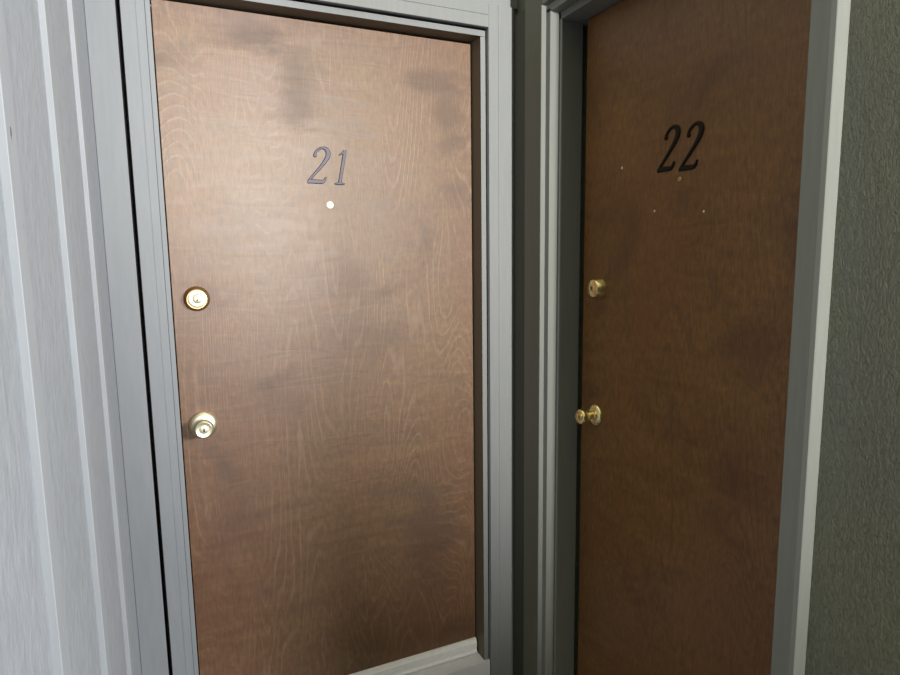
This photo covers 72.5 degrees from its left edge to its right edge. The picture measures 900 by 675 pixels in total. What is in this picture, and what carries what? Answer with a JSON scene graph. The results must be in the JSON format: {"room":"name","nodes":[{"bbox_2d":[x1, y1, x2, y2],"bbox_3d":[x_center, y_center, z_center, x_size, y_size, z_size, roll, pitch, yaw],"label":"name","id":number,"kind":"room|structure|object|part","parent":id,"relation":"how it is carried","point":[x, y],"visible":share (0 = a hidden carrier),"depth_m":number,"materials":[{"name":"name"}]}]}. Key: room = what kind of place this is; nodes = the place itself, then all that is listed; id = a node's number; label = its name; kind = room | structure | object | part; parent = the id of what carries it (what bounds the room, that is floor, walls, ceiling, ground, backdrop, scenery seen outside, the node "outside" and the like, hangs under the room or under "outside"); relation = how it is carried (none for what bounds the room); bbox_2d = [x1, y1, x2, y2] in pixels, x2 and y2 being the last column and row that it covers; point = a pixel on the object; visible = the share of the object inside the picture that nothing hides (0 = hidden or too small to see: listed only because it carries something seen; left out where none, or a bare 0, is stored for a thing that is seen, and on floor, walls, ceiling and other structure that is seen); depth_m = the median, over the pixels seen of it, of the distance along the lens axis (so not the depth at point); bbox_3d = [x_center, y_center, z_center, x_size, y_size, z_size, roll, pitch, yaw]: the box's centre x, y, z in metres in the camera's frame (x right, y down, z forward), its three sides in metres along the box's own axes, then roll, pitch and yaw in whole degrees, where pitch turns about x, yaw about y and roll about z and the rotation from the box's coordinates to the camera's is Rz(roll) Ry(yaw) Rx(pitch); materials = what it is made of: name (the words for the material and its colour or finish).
{"room":"apartment hallway","nodes":[
{"label":"apartment hallway","id":0,"kind":"room"},
{"bbox_2d":[0,0,141,674],"bbox_3d":[-0.627,0.104,0.916,0.120,2.700,1.412,-4,8,-24],"label":"wall","id":1,"kind":"structure","parent":0,"point":[25,641],"depth_m":0.81,"materials":[{"name":"grey paint"}]},
{"bbox_2d":[0,0,71,674],"bbox_3d":[-0.438,0.136,0.656,0.009,2.700,0.045,-4,8,-24],"label":"batten","id":2,"kind":"object","parent":1,"relation":"attached to","point":[9,160],"visible":1,"depth_m":0.63,"materials":[{"name":"grey paint"}]},
{"bbox_2d":[37,0,111,674],"bbox_3d":[-0.575,0.098,0.955,0.009,2.700,0.045,-4,8,-24],"label":"batten","id":3,"kind":"object","parent":1,"relation":"attached to","point":[43,5],"visible":1,"depth_m":0.93,"materials":[{"name":"grey paint"}]},
{"bbox_2d":[67,0,133,674],"bbox_3d":[-0.723,0.057,1.276,0.009,2.700,0.045,-4,8,-24],"label":"batten","id":4,"kind":"object","parent":1,"relation":"attached to","point":[70,3],"visible":1,"depth_m":1.25,"materials":[{"name":"grey paint"}]},
{"bbox_2d":[115,0,516,674],"bbox_3d":[-0.362,-0.031,1.900,1.500,2.700,0.180,-4,8,-24],"label":"wall","id":5,"kind":"structure","parent":0,"point":[117,3],"depth_m":1.72,"materials":[{"name":"grey paint"}]},
{"bbox_2d":[84,0,168,674],"bbox_3d":[-0.828,0.201,1.608,0.066,2.330,0.014,-4,8,-24],"label":"trim board","id":6,"kind":"object","parent":5,"relation":"attached to","point":[100,15],"visible":1,"depth_m":1.57,"materials":[{"name":"grey paint"}]},
{"bbox_2d":[151,0,476,674],"bbox_3d":[-0.335,0.132,1.891,0.916,2.083,0.104,-4,8,-24],"label":"door","id":7,"kind":"structure","parent":5,"relation":"in","point":[317,176],"depth_m":1.86,"materials":[{"name":"brown wood"}]},
{"bbox_3d":[-0.688,0.253,1.714,0.053,0.053,0.046,-4,8,-24],"label":"knob","id":8,"kind":"part","parent":7,"relation":"part of","materials":[{"name":"gold metal"}]},
{"bbox_2d":[119,0,513,674],"bbox_3d":[-0.313,0.156,1.902,1.098,2.329,0.135,-4,8,-24],"label":"door frame","id":9,"kind":"structure","parent":5,"relation":"attached to","point":[500,30],"depth_m":1.89,"materials":[{"name":"grey paint"}]},
{"bbox_2d":[407,652,489,674],"bbox_3d":[-0.300,1.241,2.018,0.940,0.146,0.068,-4,8,-24],"label":"door sill","id":10,"kind":"structure","parent":5,"relation":"attached to","point":[473,664],"depth_m":2.15,"materials":[{"name":"white paint"}]},
{"bbox_2d":[472,0,517,9],"bbox_3d":[-0.334,-1.125,1.670,1.195,0.270,0.008,-4,8,-24],"label":"trim board","id":11,"kind":"object","parent":5,"relation":"attached to","point":[508,3],"visible":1,"depth_m":1.91,"materials":[{"name":"grey paint"}]},
{"bbox_2d":[517,0,899,674],"bbox_3d":[0.568,0.005,1.540,0.188,2.700,1.250,-4,8,-24],"label":"wall","id":12,"kind":"structure","parent":0,"point":[854,618],"depth_m":1.03,"materials":[{"name":"paint"}]},
{"bbox_2d":[513,9,524,674],"bbox_3d":[0.238,0.142,2.041,0.020,2.304,0.102,-4,8,-24],"label":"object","id":13,"kind":"object","parent":12,"relation":"attached to","point":[519,19],"visible":0.53,"depth_m":2.03,"materials":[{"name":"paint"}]},
{"bbox_2d":[523,0,850,674],"bbox_3d":[0.517,0.103,1.568,0.169,2.500,0.972,-4,8,-24],"label":"door frame","id":14,"kind":"structure","parent":12,"relation":"attached to","point":[562,21],"depth_m":1.80,"materials":[{"name":"grey paint"}]},
{"bbox_2d":[575,0,811,674],"bbox_3d":[0.561,0.238,1.549,0.104,2.223,0.772,-4,8,-24],"label":"door","id":15,"kind":"structure","parent":12,"relation":"in","point":[695,112],"depth_m":1.49,"materials":[{"name":"brown wood"}]},
{"bbox_3d":[0.405,0.235,1.831,0.046,0.047,0.047,-4,8,-24],"label":"knob","id":16,"kind":"part","parent":15,"relation":"part of","materials":[{"name":"gold metal"}]}
]}

